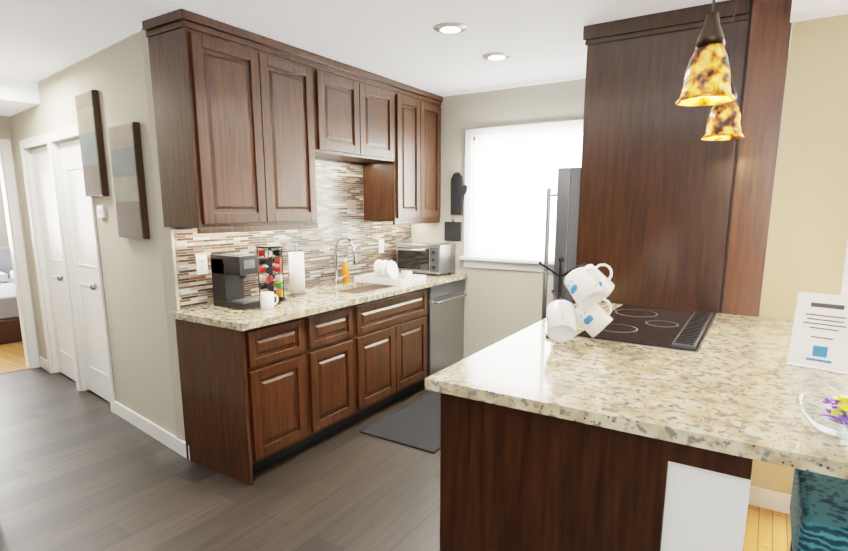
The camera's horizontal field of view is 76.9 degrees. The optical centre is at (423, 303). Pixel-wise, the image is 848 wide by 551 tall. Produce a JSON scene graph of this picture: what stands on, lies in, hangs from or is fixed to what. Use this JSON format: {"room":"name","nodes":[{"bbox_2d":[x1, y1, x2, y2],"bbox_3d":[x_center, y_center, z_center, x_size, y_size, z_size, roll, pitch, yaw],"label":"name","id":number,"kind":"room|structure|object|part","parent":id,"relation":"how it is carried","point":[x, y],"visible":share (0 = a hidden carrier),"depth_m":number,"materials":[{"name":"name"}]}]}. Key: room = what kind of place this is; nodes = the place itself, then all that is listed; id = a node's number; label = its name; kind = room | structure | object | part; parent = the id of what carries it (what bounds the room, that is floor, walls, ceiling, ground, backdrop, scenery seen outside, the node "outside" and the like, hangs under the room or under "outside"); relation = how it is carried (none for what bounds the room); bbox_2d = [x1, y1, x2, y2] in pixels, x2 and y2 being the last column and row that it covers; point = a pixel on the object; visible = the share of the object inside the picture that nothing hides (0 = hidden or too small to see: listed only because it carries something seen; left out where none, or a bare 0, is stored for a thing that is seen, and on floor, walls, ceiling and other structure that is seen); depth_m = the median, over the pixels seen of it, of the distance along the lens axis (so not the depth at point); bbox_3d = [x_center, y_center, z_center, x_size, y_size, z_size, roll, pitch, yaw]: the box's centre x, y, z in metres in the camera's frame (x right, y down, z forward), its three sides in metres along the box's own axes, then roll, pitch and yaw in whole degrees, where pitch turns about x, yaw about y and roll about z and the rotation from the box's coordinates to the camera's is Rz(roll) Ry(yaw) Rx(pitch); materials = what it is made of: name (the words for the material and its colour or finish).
{"room":"kitchen","nodes":[
{"label":"kitchen","id":0,"kind":"room"},
{"bbox_2d":[0,180,9,247],"bbox_3d":[-5.383,-0.759,5.779,3.480,2.460,4.100,9,13,40],"label":"wall","id":1,"kind":"structure","parent":0,"point":[4,240],"depth_m":7.58,"materials":[{"name":"beige paint"}]},
{"bbox_2d":[0,341,30,373],"bbox_3d":[-5.338,0.457,5.958,3.600,0.004,3.900,9,13,40],"label":"floor","id":2,"kind":"structure","parent":0,"point":[12,357],"depth_m":5.40,"materials":[{"name":"beige wood"}]},
{"bbox_2d":[0,247,22,344],"bbox_3d":[-5.169,-0.187,6.865,2.050,0.950,1.650,9,13,40],"label":"bed","id":3,"kind":"object","parent":2,"relation":"on","point":[10,329],"visible":0.19,"depth_m":6.03,"materials":[{"name":"brown"}]},
{"bbox_2d":[0,77,39,115],"bbox_3d":[-3.639,-1.621,4.084,0.900,0.159,0.940,9,13,40],"label":"ceiling soffit","id":4,"kind":"structure","parent":0,"point":[17,96],"depth_m":4.09,"materials":[{"name":"white paint"}]},
{"bbox_2d":[0,116,40,364],"bbox_3d":[-4.066,-0.541,4.569,0.120,2.460,1.060,9,13,40],"label":"wall","id":5,"kind":"structure","parent":0,"point":[5,129],"depth_m":4.85,"materials":[{"name":"beige paint"}]},
{"bbox_2d":[39,356,48,371],"bbox_3d":[-3.580,0.573,5.044,0.269,0.100,0.052,6,12,32],"label":"baseboard","id":6,"kind":"structure","parent":5,"relation":"attached to","point":[43,362],"depth_m":5.04,"materials":[{"name":"white wood"}]},
{"bbox_2d":[0,124,114,413],"bbox_3d":[-3.244,-0.289,4.186,2.051,2.100,1.004,6,12,32],"label":"door frame","id":7,"kind":"structure","parent":5,"relation":"attached to","point":[14,219],"depth_m":4.64,"materials":[{"name":"white wood"}]},
{"bbox_2d":[31,146,75,380],"bbox_3d":[-3.138,-0.307,4.550,0.647,1.983,0.198,6,12,32],"label":"hall door","id":8,"kind":"structure","parent":7,"relation":"attached to","point":[46,205],"depth_m":4.61,"materials":[{"name":"white wood"}]},
{"bbox_2d":[59,139,109,401],"bbox_3d":[-2.575,-0.222,4.077,0.647,1.983,0.198,6,12,32],"label":"hall door","id":9,"kind":"structure","parent":7,"relation":"attached to","point":[77,206],"depth_m":4.13,"materials":[{"name":"white wood"}]},
{"bbox_2d":[9,31,176,435],"bbox_3d":[-2.583,-0.450,4.066,3.040,2.460,0.173,9,13,40],"label":"wall","id":10,"kind":"structure","parent":0,"point":[131,268],"depth_m":3.45,"materials":[{"name":"beige paint"}]},
{"bbox_3d":[-2.204,-1.046,3.541,0.310,0.660,0.041,9,13,40],"label":"canvas art","id":11,"kind":"part","parent":10,"relation":"part of"},
{"bbox_2d":[97,205,106,217],"bbox_3d":[-2.178,-0.622,3.609,0.100,0.080,0.022,9,13,40],"label":"thermostat","id":12,"kind":"object","parent":10,"relation":"attached to","point":[101,210],"visible":1,"depth_m":3.58,"materials":[{"name":"white plastic"}]},
{"bbox_3d":[-1.793,-0.733,3.241,0.370,0.670,0.041,9,13,40],"label":"canvas art","id":13,"kind":"part","parent":10,"relation":"part of"},
{"bbox_2d":[0,367,439,550],"bbox_3d":[-2.044,1.140,2.319,12.000,0.050,7.400,6,12,32],"label":"floor","id":14,"kind":"structure","parent":0,"point":[87,470],"depth_m":2.89,"materials":[{"name":"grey wood"}]},
{"bbox_2d":[175,317,315,485],"bbox_3d":[-1.066,0.508,3.205,0.586,0.881,0.470,6,12,32],"label":"base cabinet","id":15,"kind":"object","parent":14,"relation":"on","point":[261,389],"depth_m":3.02,"materials":[{"name":"brown wood"}]},
{"bbox_2d":[172,272,467,332],"bbox_3d":[-0.526,-0.091,3.932,0.608,0.040,2.476,6,12,32],"label":"countertop","id":16,"kind":"structure","parent":15,"relation":"on","point":[323,298],"depth_m":3.25,"materials":[{"name":"beige stone"}]},
{"bbox_2d":[210,253,259,309],"bbox_3d":[-1.121,-0.139,3.193,0.270,0.316,0.140,6,12,32],"label":"coffee maker","id":17,"kind":"object","parent":16,"relation":"on","point":[230,272],"visible":0.98,"depth_m":3.16,"materials":[{"name":"black plastic"}]},
{"bbox_2d":[260,291,278,309],"bbox_3d":[-0.915,-0.020,3.156,0.080,0.095,0.108,6,12,32],"label":"cup","id":18,"kind":"object","parent":16,"relation":"on","point":[266,299],"visible":0.98,"depth_m":3.11,"materials":[{"name":"white ceramic"}]},
{"bbox_2d":[256,245,285,302],"bbox_3d":[-0.967,-0.191,3.382,0.170,0.350,0.170,6,12,32],"label":"carousel","id":19,"kind":"object","parent":16,"relation":"on","point":[267,270],"visible":0.85,"depth_m":3.35,"materials":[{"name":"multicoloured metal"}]},
{"bbox_2d":[287,244,307,296],"bbox_3d":[-0.855,-0.227,3.592,0.140,0.347,0.140,6,12,32],"label":"paper towel","id":20,"kind":"object","parent":16,"relation":"on","point":[296,274],"visible":1,"depth_m":3.56,"materials":[{"name":"white paper"}]},
{"bbox_2d":[342,258,349,282],"bbox_3d":[-0.619,-0.261,4.210,0.060,0.195,0.058,6,12,32],"label":"soap bottle","id":21,"kind":"object","parent":16,"relation":"on","point":[345,270],"visible":1,"depth_m":4.19,"materials":[{"name":"orange plastic"}]},
{"bbox_2d":[354,260,425,285],"bbox_3d":[-0.271,-0.260,4.274,0.460,0.170,0.350,6,12,32],"label":"dish rack","id":22,"kind":"object","parent":16,"relation":"on","point":[386,272],"visible":1,"depth_m":4.23,"materials":[{"name":"white plastic"}]},
{"bbox_2d":[396,242,455,275],"bbox_3d":[0.004,-0.403,4.801,0.460,0.265,0.318,6,12,32],"label":"toaster oven","id":23,"kind":"object","parent":16,"relation":"on","point":[437,259],"visible":1,"depth_m":4.69,"materials":[{"name":"silver metal"}]},
{"bbox_2d":[312,305,359,441],"bbox_3d":[-0.819,0.439,3.587,0.586,0.881,0.450,6,12,32],"label":"base cabinet","id":24,"kind":"object","parent":14,"relation":"on","point":[336,334],"depth_m":3.47,"materials":[{"name":"brown wood"}]},
{"bbox_2d":[336,284,431,418],"bbox_3d":[-0.451,0.336,4.157,0.586,0.881,0.923,6,12,32],"label":"base cabinet","id":25,"kind":"object","parent":14,"relation":"on","point":[396,332],"depth_m":4.01,"materials":[{"name":"brown wood"}]},
{"bbox_2d":[359,391,440,453],"bbox_3d":[0.088,0.822,3.906,0.600,0.011,1.040,6,12,32],"label":"kitchen rug","id":26,"kind":"object","parent":14,"relation":"on","point":[416,424],"visible":0.56,"depth_m":3.72,"materials":[{"name":"grey fabric"}]},
{"bbox_2d":[432,281,466,373],"bbox_3d":[-0.059,0.227,4.763,0.586,0.881,0.689,6,12,32],"label":"dishwasher","id":27,"kind":"object","parent":14,"relation":"on","point":[447,300],"depth_m":4.63,"materials":[{"name":"silver metal"}]},
{"bbox_2d":[542,167,580,319],"bbox_3d":[1.324,0.046,3.371,0.917,1.730,0.840,6,12,32],"label":"fridge","id":28,"kind":"object","parent":14,"relation":"on","point":[567,194],"visible":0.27,"depth_m":3.11,"materials":[{"name":"grey metal"}]},
{"bbox_2d":[430,390,692,550],"bbox_3d":[0.485,0.719,1.854,0.690,0.943,0.588,6,12,32],"label":"base cabinet","id":29,"kind":"object","parent":14,"relation":"on","point":[511,480],"depth_m":1.54,"materials":[{"name":"brown wood"}]},
{"bbox_2d":[425,302,847,478],"bbox_3d":[1.147,0.204,1.946,1.640,0.036,1.685,6,12,32],"label":"countertop","id":30,"kind":"structure","parent":29,"relation":"on","point":[715,383],"depth_m":1.64,"materials":[{"name":"beige stone"}]},
{"bbox_2d":[538,257,585,338],"bbox_3d":[0.550,-0.024,2.172,0.202,0.332,0.178,6,12,32],"label":"mug tree","id":31,"kind":"object","parent":30,"relation":"on","point":[561,260],"visible":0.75,"depth_m":2.16,"materials":[{"name":"black metal"}]},
{"bbox_2d":[546,263,614,341],"bbox_3d":[0.620,-0.006,2.100,0.233,0.289,0.349,6,12,32],"label":"mug","id":32,"kind":"object","parent":31,"relation":"hanging from","point":[589,287],"visible":1,"depth_m":2.06,"materials":[{"name":"white ceramic"}]},
{"bbox_2d":[786,291,847,374],"bbox_3d":[1.332,0.080,1.761,0.190,0.273,0.080,10,14,44],"label":"welcome sign","id":33,"kind":"object","parent":30,"relation":"on","point":[819,338],"visible":1,"depth_m":1.77,"materials":[{"name":"white paper"}]},
{"bbox_2d":[798,392,847,441],"bbox_3d":[0.977,0.272,1.251,0.176,0.075,0.176,6,12,32],"label":"candy bowl","id":34,"kind":"object","parent":30,"relation":"on","point":[839,434],"visible":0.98,"depth_m":1.25,"materials":[{"name":"clear glass"}]},
{"bbox_2d":[816,394,847,429],"bbox_3d":[0.980,0.250,1.248,0.097,0.076,0.122,6,12,32],"label":"candy","id":35,"kind":"object","parent":34,"relation":"in","point":[837,406],"visible":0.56,"depth_m":1.24,"materials":[{"name":"multicoloured"}]},
{"bbox_2d":[574,0,791,316],"bbox_3d":[1.251,-0.225,2.827,0.933,2.457,0.034,6,12,32],"label":"tall cabinet","id":36,"kind":"object","parent":14,"relation":"on","point":[674,210],"visible":0.67,"depth_m":2.71,"materials":[{"name":"brown wood"}]},
{"bbox_2d":[141,28,364,440],"bbox_3d":[-0.795,-0.463,4.139,0.120,2.460,2.557,6,12,32],"label":"wall","id":37,"kind":"structure","parent":0,"point":[169,266],"depth_m":3.08,"materials":[{"name":"beige paint"}]},
{"bbox_2d":[114,401,189,460],"bbox_3d":[-1.848,0.835,3.592,1.150,0.100,0.175,6,12,32],"label":"baseboard","id":38,"kind":"structure","parent":37,"relation":"attached to","point":[160,434],"depth_m":3.54,"materials":[{"name":"white"}]},
{"bbox_2d":[142,16,277,231],"bbox_3d":[-1.173,-0.948,3.009,0.337,1.015,0.506,6,12,32],"label":"upper cabinet","id":39,"kind":"object","parent":37,"relation":"attached to","point":[250,127],"depth_m":2.85,"materials":[{"name":"brown wood"}]},
{"bbox_2d":[173,159,410,309],"bbox_3d":[-0.771,-0.607,4.034,0.003,0.938,2.416,6,12,32],"label":"tile backsplash","id":40,"kind":"structure","parent":37,"relation":"attached to","point":[339,187],"depth_m":4.03,"materials":[{"name":"tile"}]},
{"bbox_2d":[196,254,207,274],"bbox_3d":[-1.329,-0.233,3.199,0.010,0.116,0.072,6,12,32],"label":"electrical outlet plate","id":41,"kind":"object","parent":40,"relation":"attached to","point":[201,264],"visible":1,"depth_m":3.19,"materials":[{"name":"white plastic"}]},
{"bbox_2d":[378,240,383,252],"bbox_3d":[-0.373,-0.499,4.677,0.010,0.116,0.072,6,12,32],"label":"electrical outlet plate","id":42,"kind":"object","parent":40,"relation":"attached to","point":[381,245],"visible":1,"depth_m":4.67,"materials":[{"name":"white plastic"}]},
{"bbox_2d":[270,44,321,227],"bbox_3d":[-0.967,-1.005,3.328,0.337,1.015,0.505,6,12,32],"label":"upper cabinet","id":43,"kind":"object","parent":37,"relation":"attached to","point":[297,134],"depth_m":3.30,"materials":[{"name":"brown wood"}]},
{"bbox_2d":[318,60,369,160],"bbox_3d":[-0.697,-1.307,3.705,0.337,0.555,0.501,6,12,32],"label":"upper cabinet","id":44,"kind":"object","parent":37,"relation":"attached to","point":[343,110],"depth_m":3.64,"materials":[{"name":"brown wood"}]},
{"bbox_2d":[338,76,397,163],"bbox_3d":[-0.493,-1.364,4.019,0.337,0.555,0.501,6,12,32],"label":"upper cabinet","id":45,"kind":"object","parent":37,"relation":"attached to","point":[382,96],"depth_m":4.01,"materials":[{"name":"brown wood"}]},
{"bbox_2d":[363,84,425,223],"bbox_3d":[-0.248,-1.206,4.440,0.337,1.015,0.414,6,12,32],"label":"upper cabinet","id":46,"kind":"object","parent":37,"relation":"attached to","point":[396,193],"depth_m":4.34,"materials":[{"name":"brown wood"}]},
{"bbox_2d":[426,96,442,219],"bbox_3d":[-0.091,-1.250,4.683,0.337,1.015,0.414,6,12,32],"label":"upper cabinet","id":47,"kind":"object","parent":37,"relation":"attached to","point":[433,109],"depth_m":4.65,"materials":[{"name":"brown wood"}]},
{"bbox_2d":[0,0,791,96],"bbox_3d":[-2.044,-1.335,1.873,12.000,0.060,7.400,6,12,32],"label":"ceiling","id":48,"kind":"structure","parent":0,"point":[405,42],"depth_m":2.94,"materials":[{"name":"white paint"}]},
{"bbox_2d":[433,22,467,33],"bbox_3d":[0.142,-1.479,2.878,0.190,0.012,0.190,6,12,32],"label":"recessed light","id":49,"kind":"object","parent":48,"relation":"in","point":[450,27],"visible":1,"depth_m":2.85,"materials":[{"name":"white plastic"}]},
{"bbox_2d":[482,52,511,59],"bbox_3d":[0.464,-1.575,3.412,0.190,0.012,0.190,6,12,32],"label":"recessed light","id":50,"kind":"object","parent":48,"relation":"in","point":[497,55],"visible":1,"depth_m":3.38,"materials":[{"name":"white plastic"}]},
{"bbox_2d":[676,0,735,105],"bbox_3d":[0.745,-0.868,1.358,0.142,0.674,0.142,6,12,32],"label":"pendant light","id":51,"kind":"object","parent":48,"relation":"hanging from","point":[707,79],"visible":1,"depth_m":1.37,"materials":[{"name":"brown glass"}]},
{"bbox_2d":[701,0,743,140],"bbox_3d":[1.105,-0.956,1.916,0.142,0.699,0.142,6,12,32],"label":"pendant light","id":52,"kind":"object","parent":48,"relation":"hanging from","point":[724,121],"visible":0.73,"depth_m":1.93,"materials":[{"name":"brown glass"}]},
{"bbox_2d":[411,54,847,359],"bbox_3d":[2.390,-0.360,3.565,6.120,2.460,0.120,6,12,32],"label":"wall","id":53,"kind":"structure","parent":0,"point":[500,304],"depth_m":4.62,"materials":[{"name":"beige paint"}]},
{"bbox_2d":[444,171,466,240],"bbox_3d":[0.283,-0.863,4.747,0.230,0.611,0.022,6,12,32],"label":"oven mitt","id":54,"kind":"object","parent":53,"relation":"hanging from","point":[452,231],"visible":1,"depth_m":4.73,"materials":[{"name":"black fabric"}]},
{"bbox_2d":[459,119,582,272],"bbox_3d":[0.920,-0.876,4.399,1.340,1.220,0.200,6,12,32],"label":"window","id":55,"kind":"structure","parent":53,"relation":"in","point":[527,165],"depth_m":4.56,"materials":[{"name":"white"}]},
{"bbox_2d":[476,133,582,259],"bbox_3d":[0.920,-0.863,4.401,1.076,0.983,0.040,6,12,32],"label":"window blind","id":56,"kind":"object","parent":55,"relation":"attached to","point":[511,208],"visible":0.67,"depth_m":4.47,"materials":[{"name":"white fabric"}]},
{"bbox_2d":[743,504,790,550],"bbox_3d":[2.801,1.235,1.793,3.250,0.050,3.100,6,12,32],"label":"floor","id":57,"kind":"structure","parent":0,"point":[767,529],"depth_m":2.53,"materials":[{"name":"beige wood"}]},
{"bbox_3d":[1.186,0.975,1.429,0.372,0.590,0.372,6,12,32],"label":"stool","id":58,"kind":"object","parent":57,"relation":"on","visible":0},
{"bbox_2d":[790,468,847,550],"bbox_3d":[1.186,0.601,1.362,0.400,0.170,0.400,6,12,32],"label":"seat","id":59,"kind":"object","parent":58,"relation":"on","point":[819,511],"visible":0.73,"depth_m":1.36,"materials":[{"name":"teal fabric"}]},
{"bbox_2d":[750,14,847,494],"bbox_3d":[3.004,-0.040,1.793,3.150,2.460,0.120,6,12,32],"label":"wall","id":60,"kind":"structure","parent":0,"point":[807,239],"depth_m":2.43,"materials":[{"name":"beige paint"}]},
{"bbox_2d":[748,485,790,513],"bbox_3d":[1.765,0.996,2.698,0.300,0.100,0.015,6,12,32],"label":"baseboard","id":61,"kind":"structure","parent":60,"relation":"attached to","point":[769,499],"depth_m":2.69,"materials":[{"name":"white"}]},
{"bbox_2d":[840,240,847,295],"bbox_3d":[2.334,0.044,2.158,1.050,2.165,0.017,6,12,32],"label":"door frame","id":62,"kind":"structure","parent":60,"relation":"attached to","point":[844,288],"depth_m":2.40,"materials":[{"name":"white wood"}]},
{"bbox_2d":[790,0,847,29],"bbox_3d":[2.224,-0.966,0.390,3.160,0.139,3.010,6,12,32],"label":"ceiling","id":63,"kind":"structure","parent":0,"point":[802,10],"depth_m":2.23,"materials":[{"name":"white paint"}]}
]}

